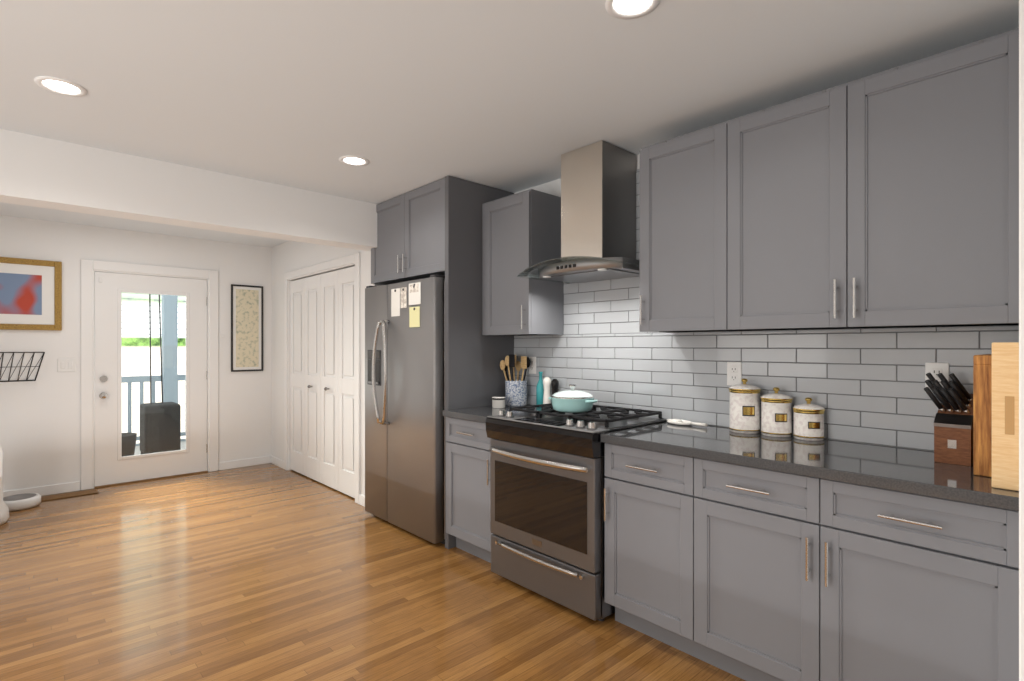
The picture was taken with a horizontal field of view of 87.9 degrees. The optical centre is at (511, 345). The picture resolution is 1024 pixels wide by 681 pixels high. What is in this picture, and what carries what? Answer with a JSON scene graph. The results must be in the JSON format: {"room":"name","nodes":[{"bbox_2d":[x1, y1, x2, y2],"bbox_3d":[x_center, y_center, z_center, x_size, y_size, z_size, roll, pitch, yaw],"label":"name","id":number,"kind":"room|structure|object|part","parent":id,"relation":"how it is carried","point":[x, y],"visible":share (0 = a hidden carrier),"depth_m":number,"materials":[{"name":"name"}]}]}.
{"room":"kitchen","nodes":[
{"label":"kitchen","id":0,"kind":"room"},
{"bbox_2d":[0,215,271,490],"bbox_3d":[-4.090,0.105,4.895,5.850,2.450,0.140,0,0,-43],"label":"wall","id":1,"kind":"structure","parent":0,"point":[40,430],"depth_m":4.87,"materials":[{"name":"white paint"}]},
{"bbox_2d":[0,352,44,381],"bbox_3d":[-4.287,0.177,4.523,0.460,0.251,0.132,0,0,-43],"label":"wire basket","id":2,"kind":"object","parent":1,"relation":"attached to","point":[18,380],"visible":1,"depth_m":4.54,"materials":[{"name":"grey metal"}]},
{"bbox_2d":[0,257,61,330],"bbox_3d":[-4.301,-0.450,4.582,0.635,0.620,0.030,0,0,-43],"label":"framed picture","id":3,"kind":"object","parent":1,"relation":"attached to","point":[30,294],"visible":1,"depth_m":4.65,"materials":[{"name":"gold"}]},
{"bbox_2d":[3,481,79,496],"bbox_3d":[-4.995,1.288,3.948,2.775,0.085,0.018,0,0,-43],"label":"baseboard","id":4,"kind":"structure","parent":1,"relation":"attached to","point":[57,488],"depth_m":4.74,"materials":[{"name":"white paint"}]},
{"bbox_2d":[57,359,75,371],"bbox_3d":[-4.049,0.175,4.829,0.130,0.120,0.010,0,0,-43],"label":"switch plate","id":5,"kind":"object","parent":1,"relation":"attached to","point":[66,365],"visible":1,"depth_m":4.83,"materials":[{"name":"white plastic"}]},
{"bbox_2d":[81,259,217,489],"bbox_3d":[-3.602,0.264,5.332,1.144,2.132,0.159,0,0,-43],"label":"door frame","id":6,"kind":"structure","parent":1,"relation":"attached to","point":[89,268],"depth_m":5.08,"materials":[{"name":"white paint"}]},
{"bbox_2d":[94,272,206,485],"bbox_3d":[-3.561,0.310,5.290,0.939,2.016,0.109,0,0,-43],"label":"entry door","id":7,"kind":"structure","parent":1,"relation":"in","point":[112,465],"depth_m":5.21,"materials":[{"name":"white paint"}]},
{"bbox_2d":[219,456,269,469],"bbox_3d":[-2.934,1.288,5.857,0.544,0.085,0.018,0,0,-43],"label":"baseboard","id":8,"kind":"structure","parent":1,"relation":"attached to","point":[265,459],"depth_m":5.84,"materials":[{"name":"white paint"}]},
{"bbox_2d":[231,284,262,371],"bbox_3d":[-2.922,-0.195,5.864,0.330,0.950,0.022,0,0,-43],"label":"framed picture","id":9,"kind":"object","parent":1,"relation":"attached to","point":[246,327],"visible":1,"depth_m":5.86,"materials":[{"name":"black"}]},
{"bbox_2d":[272,241,381,495],"bbox_3d":[-1.884,0.105,5.206,0.110,2.450,2.400,0,0,-43],"label":"wall","id":10,"kind":"structure","parent":0,"point":[288,256],"depth_m":5.27,"materials":[{"name":"white paint"}]},
{"bbox_2d":[0,129,376,250],"bbox_3d":[-2.720,-0.950,2.797,4.610,0.340,0.200,0,0,-43],"label":"header","id":11,"kind":"object","parent":10,"relation":"attached to","point":[40,172],"depth_m":3.25,"materials":[{"name":"white paint"}]},
{"bbox_2d":[270,455,283,468],"bbox_3d":[-2.594,1.288,5.882,0.014,0.085,0.405,0,0,-43],"label":"baseboard","id":12,"kind":"structure","parent":10,"relation":"attached to","point":[278,462],"depth_m":5.88,"materials":[{"name":"white paint"}]},
{"bbox_2d":[284,253,359,503],"bbox_3d":[-1.829,0.273,5.134,0.125,2.115,1.730,0,0,-43],"label":"door frame","id":13,"kind":"structure","parent":10,"relation":"attached to","point":[319,268],"depth_m":4.94,"materials":[{"name":"white paint"}]},
{"bbox_2d":[290,266,354,497],"bbox_3d":[-1.852,0.313,5.114,0.081,2.010,1.556,0,0,-43],"label":"closet doors","id":14,"kind":"structure","parent":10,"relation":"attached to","point":[322,378],"depth_m":5.07,"materials":[{"name":"white paint"}]},
{"bbox_2d":[0,463,745,680],"bbox_3d":[-0.723,1.380,1.443,6.100,0.100,9.900,0,0,-43],"label":"floor","id":15,"kind":"structure","parent":0,"point":[268,572],"depth_m":2.75,"materials":[{"name":"brown wood"}]},
{"bbox_2d":[0,446,9,524],"bbox_3d":[-3.943,1.004,3.927,0.330,0.650,0.330,0,0,-43],"label":"water tower","id":16,"kind":"object","parent":15,"relation":"on","point":[4,513],"visible":1,"depth_m":3.98,"materials":[{"name":"white plastic"}]},
{"bbox_2d":[3,493,40,511],"bbox_3d":[-4.070,1.287,4.381,0.280,0.084,0.280,0,0,-43],"label":"pet bowl","id":17,"kind":"object","parent":15,"relation":"on","point":[17,502],"visible":0.85,"depth_m":4.35,"materials":[{"name":"white ceramic"}]},
{"bbox_2d":[41,489,98,501],"bbox_3d":[-3.950,1.325,4.707,0.440,0.009,0.155,0,0,-43],"label":"floor vent","id":18,"kind":"object","parent":15,"relation":"in","point":[68,495],"visible":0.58,"depth_m":4.71,"materials":[{"name":"brown wood"}]},
{"bbox_2d":[365,274,444,543],"bbox_3d":[-0.630,0.428,4.036,0.716,1.802,0.970,0,0,-43],"label":"fridge","id":19,"kind":"object","parent":15,"relation":"on","point":[404,405],"visible":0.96,"depth_m":3.73,"materials":[{"name":"silver metal"}]},
{"bbox_2d":[446,417,492,562],"bbox_3d":[-0.052,0.892,3.471,0.656,0.876,0.492,0,0,-43],"label":"base cabinet","id":20,"kind":"object","parent":15,"relation":"on","point":[467,485],"visible":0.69,"depth_m":3.29,"materials":[{"name":"grey paint"}]},
{"bbox_2d":[443,405,550,422],"bbox_3d":[-0.051,0.434,3.471,0.632,0.038,0.496,0,0,-43],"label":"countertop","id":21,"kind":"structure","parent":20,"relation":"on","point":[479,414],"depth_m":3.36,"materials":[{"name":"stone"}]},
{"bbox_2d":[492,396,505,407],"bbox_3d":[-0.089,0.378,3.570,0.094,0.072,0.093,0,0,-43],"label":"candle jar","id":22,"kind":"object","parent":21,"relation":"on","point":[498,401],"visible":1,"depth_m":3.53,"materials":[{"name":"white ceramic"}]},
{"bbox_2d":[500,354,530,405],"bbox_3d":[0.024,0.236,3.713,0.165,0.356,0.225,0,0,-43],"label":"utensil crock","id":23,"kind":"object","parent":21,"relation":"on","point":[515,392],"visible":1,"depth_m":3.65,"materials":[{"name":"blue ceramic"}]},
{"bbox_2d":[536,372,543,407],"bbox_3d":[0.195,0.294,3.604,0.062,0.240,0.062,0,0,-43],"label":"oil bottle","id":24,"kind":"object","parent":21,"relation":"on","point":[539,392],"visible":0.71,"depth_m":3.58,"materials":[{"name":"teal glass"}]},
{"bbox_2d":[543,377,550,403],"bbox_3d":[0.234,0.310,3.552,0.058,0.208,0.057,0,0,-43],"label":"salt mill","id":25,"kind":"object","parent":21,"relation":"on","point":[546,386],"visible":0.79,"depth_m":3.53,"materials":[{"name":"white ceramic"}]},
{"bbox_2d":[551,379,558,408],"bbox_3d":[0.284,0.315,3.517,0.054,0.198,0.053,0,0,-43],"label":"pepper mill","id":26,"kind":"object","parent":21,"relation":"on","point":[554,384],"visible":0.6,"depth_m":3.50,"materials":[{"name":"black ceramic"}]},
{"bbox_2d":[445,176,513,548],"bbox_3d":[-0.212,0.107,3.690,0.593,2.446,0.040,0,0,-43],"label":"panel","id":27,"kind":"object","parent":15,"relation":"on","point":[474,372],"visible":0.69,"depth_m":3.58,"materials":[{"name":"grey"}]},
{"bbox_2d":[486,384,666,620],"bbox_3d":[0.346,0.772,2.970,0.726,1.116,0.772,0,0,-43],"label":"range","id":28,"kind":"object","parent":15,"relation":"on","point":[547,487],"depth_m":2.72,"materials":[{"name":"silver metal"}]},
{"bbox_3d":[0.338,0.287,2.968,0.243,0.148,0.305,0,0,-43],"label":"dutch oven","id":29,"kind":"part","parent":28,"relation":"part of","materials":[{"name":"teal ceramic"}]},
{"bbox_2d":[604,443,675,647],"bbox_3d":[0.838,0.892,2.538,0.618,0.876,0.514,0,0,-43],"label":"base cabinet","id":30,"kind":"object","parent":15,"relation":"on","point":[640,488],"depth_m":2.38,"materials":[{"name":"grey paint"}]},
{"bbox_2d":[676,455,1018,680],"bbox_3d":[1.287,0.892,2.053,0.618,0.876,1.045,0,0,-43],"label":"base cabinet","id":31,"kind":"object","parent":15,"relation":"on","point":[746,573],"depth_m":1.80,"materials":[{"name":"grey paint"}]},
{"bbox_2d":[601,422,1018,510],"bbox_3d":[1.139,0.434,2.186,0.632,0.038,1.445,0,0,-43],"label":"countertop","id":32,"kind":"structure","parent":31,"relation":"on","point":[915,471],"depth_m":1.98,"materials":[{"name":"stone"}]},
{"bbox_2d":[667,419,706,426],"bbox_3d":[0.917,0.401,2.784,0.096,0.026,0.238,0,0,-43],"label":"spoon rest","id":33,"kind":"object","parent":32,"relation":"on","point":[679,422],"visible":0.98,"depth_m":2.77,"materials":[{"name":"white ceramic"}]},
{"bbox_2d":[729,378,760,433],"bbox_3d":[1.125,0.285,2.568,0.144,0.258,0.144,0,0,-43],"label":"canister","id":34,"kind":"object","parent":32,"relation":"on","point":[744,407],"visible":1,"depth_m":2.51,"materials":[{"name":"ceramic"}]},
{"bbox_2d":[760,387,792,436],"bbox_3d":[1.228,0.303,2.468,0.136,0.223,0.136,0,0,-43],"label":"medium canister","id":35,"kind":"object","parent":32,"relation":"on","point":[776,413],"visible":0.98,"depth_m":2.42,"materials":[{"name":"ceramic"}]},
{"bbox_2d":[793,397,824,440],"bbox_3d":[1.325,0.322,2.372,0.127,0.185,0.127,0,0,-43],"label":"canister","id":36,"kind":"object","parent":32,"relation":"on","point":[808,420],"visible":1,"depth_m":2.32,"materials":[{"name":"ceramic"}]},
{"bbox_2d":[924,373,972,465],"bbox_3d":[1.608,0.257,1.952,0.217,0.314,0.146,0,0,-43],"label":"knife block","id":37,"kind":"object","parent":32,"relation":"on","point":[953,432],"visible":1,"depth_m":1.89,"materials":[{"name":"brown wood"}]},
{"bbox_2d":[973,354,991,476],"bbox_3d":[1.629,0.222,1.806,0.355,0.385,0.054,0,0,-43],"label":"serving board","id":38,"kind":"object","parent":32,"relation":"on","point":[982,415],"visible":0.58,"depth_m":1.69,"materials":[{"name":"brown wood"}]},
{"bbox_2d":[992,342,1018,490],"bbox_3d":[1.589,0.202,1.673,0.436,0.425,0.078,0,0,-43],"label":"cutting board","id":39,"kind":"object","parent":32,"relation":"on","point":[1005,415],"visible":0.96,"depth_m":1.53,"materials":[{"name":"brown wood"}]},
{"bbox_2d":[0,0,1018,247],"bbox_3d":[-0.723,-1.170,1.443,6.100,0.100,9.900,0,0,-43],"label":"ceiling","id":40,"kind":"structure","parent":0,"point":[406,96],"depth_m":2.19,"materials":[{"name":"white paint"}]},
{"bbox_2d":[34,76,86,96],"bbox_3d":[-1.943,-1.116,2.289,0.176,0.006,0.176,0,0,-43],"label":"recessed light","id":41,"kind":"object","parent":40,"relation":"in","point":[60,86],"visible":1,"depth_m":2.29,"materials":[{"name":"white plastic"}]},
{"bbox_2d":[339,155,368,165],"bbox_3d":[-0.952,-1.116,3.207,0.176,0.006,0.176,0,0,-43],"label":"recessed light","id":42,"kind":"object","parent":40,"relation":"in","point":[350,160],"visible":1,"depth_m":3.20,"materials":[{"name":"white plastic"}]},
{"bbox_2d":[605,0,659,18],"bbox_3d":[0.392,-1.116,1.726,0.176,0.006,0.176,0,0,-43],"label":"recessed light","id":43,"kind":"object","parent":40,"relation":"in","point":[627,9],"visible":1,"depth_m":1.75,"materials":[{"name":"white plastic"}]},
{"bbox_2d":[514,154,1016,451],"bbox_3d":[1.166,0.105,3.193,0.750,2.450,9.900,0,0,-43],"label":"wall","id":44,"kind":"structure","parent":0,"point":[553,187],"depth_m":3.58,"materials":[{"name":"white paint"}]},
{"bbox_2d":[371,178,444,284],"bbox_3d":[-0.585,-0.807,4.069,0.626,0.617,1.017,0,0,-43],"label":"upper cabinet","id":45,"kind":"object","parent":44,"relation":"attached to","point":[410,236],"visible":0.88,"depth_m":3.83,"materials":[{"name":"grey paint"}]},
{"bbox_2d":[482,189,563,335],"bbox_3d":[0.050,-0.527,3.575,0.366,0.908,0.478,0,0,-43],"label":"upper cabinet","id":46,"kind":"object","parent":44,"relation":"attached to","point":[521,231],"visible":0.98,"depth_m":3.43,"materials":[{"name":"grey paint"}]},
{"bbox_2d":[517,140,638,282],"bbox_3d":[0.439,-0.757,3.037,0.500,0.717,0.744,0,0,-43],"label":"range hood","id":47,"kind":"object","parent":44,"relation":"attached to","point":[598,210],"visible":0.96,"depth_m":2.98,"materials":[{"name":"silver metal"}]},
{"bbox_2d":[639,126,710,331],"bbox_3d":[0.946,-0.546,2.634,0.328,0.941,0.519,0,0,-43],"label":"upper cabinet","id":48,"kind":"object","parent":44,"relation":"attached to","point":[675,173],"depth_m":2.57,"materials":[{"name":"grey paint"}]},
{"bbox_2d":[514,169,1018,450],"bbox_3d":[0.942,-0.308,2.874,0.012,1.444,2.723,0,0,-43],"label":"tile backsplash","id":49,"kind":"structure","parent":44,"relation":"attached to","point":[864,386],"depth_m":2.61,"materials":[{"name":"grey tile"}]},
{"bbox_2d":[529,357,535,373],"bbox_3d":[0.142,0.135,3.722,0.009,0.120,0.074,0,0,-43],"label":"electrical outlet","id":50,"kind":"object","parent":49,"relation":"attached to","point":[532,368],"visible":0.96,"depth_m":3.71,"materials":[{"name":"white plastic"}]},
{"bbox_2d":[727,362,741,385],"bbox_3d":[1.117,0.140,2.669,0.009,0.120,0.074,0,0,-43],"label":"electrical outlet","id":51,"kind":"object","parent":49,"relation":"attached to","point":[734,373],"visible":1,"depth_m":2.67,"materials":[{"name":"white plastic"}]},
{"bbox_2d":[925,362,948,392],"bbox_3d":[1.663,0.125,2.079,0.009,0.120,0.074,0,0,-43],"label":"electrical outlet","id":52,"kind":"object","parent":49,"relation":"attached to","point":[934,369],"visible":0.4,"depth_m":2.08,"materials":[{"name":"white plastic"}]},
{"bbox_2d":[711,28,1018,331],"bbox_3d":[1.395,-0.546,2.150,0.328,0.941,1.040,0,0,-43],"label":"upper cabinet","id":53,"kind":"object","parent":44,"relation":"attached to","point":[888,198],"depth_m":1.96,"materials":[{"name":"grey paint"}]},
{"bbox_2d":[1019,0,1023,680],"bbox_3d":[1.570,0.105,1.505,0.950,2.450,0.135,0,0,-43],"label":"wall","id":54,"kind":"structure","parent":0,"point":[1021,340],"depth_m":1.23,"materials":[{"name":"white paint"}]},
{"label":"outside","id":55,"kind":"structure","parent":0,"visible":0},
{"bbox_2d":[122,292,185,442],"bbox_3d":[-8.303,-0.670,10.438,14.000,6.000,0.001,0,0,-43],"label":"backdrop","id":56,"kind":"structure","parent":55,"point":[134,364],"depth_m":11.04,"materials":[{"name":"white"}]},
{"bbox_2d":[134,441,185,454],"bbox_3d":[-4.589,1.390,6.207,4.700,0.080,2.455,0,0,-43],"label":"deck","id":57,"kind":"object","parent":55,"point":[183,444],"depth_m":6.99,"materials":[{"name":"grey"}]},
{"bbox_2d":[122,433,136,456],"bbox_3d":[-4.373,1.170,5.900,0.340,0.360,0.335,0,0,-43],"label":"planter","id":58,"kind":"object","parent":57,"relation":"on","point":[130,447],"depth_m":5.86,"materials":[{"name":"black wicker"}]},
{"bbox_2d":[122,295,185,445],"bbox_3d":[-5.271,-0.160,6.943,4.500,3.020,0.250,0,0,-43],"label":"porch railing","id":59,"kind":"object","parent":57,"relation":"on","point":[170,306],"depth_m":7.29,"materials":[{"name":"grey"}]},
{"bbox_2d":[140,294,180,453],"bbox_3d":[-4.338,-0.160,6.546,0.370,3.020,0.400,0,0,-43],"label":"swing","id":60,"kind":"object","parent":57,"relation":"on","point":[156,425],"depth_m":6.42,"materials":[{"name":"black wicker"}]}
]}

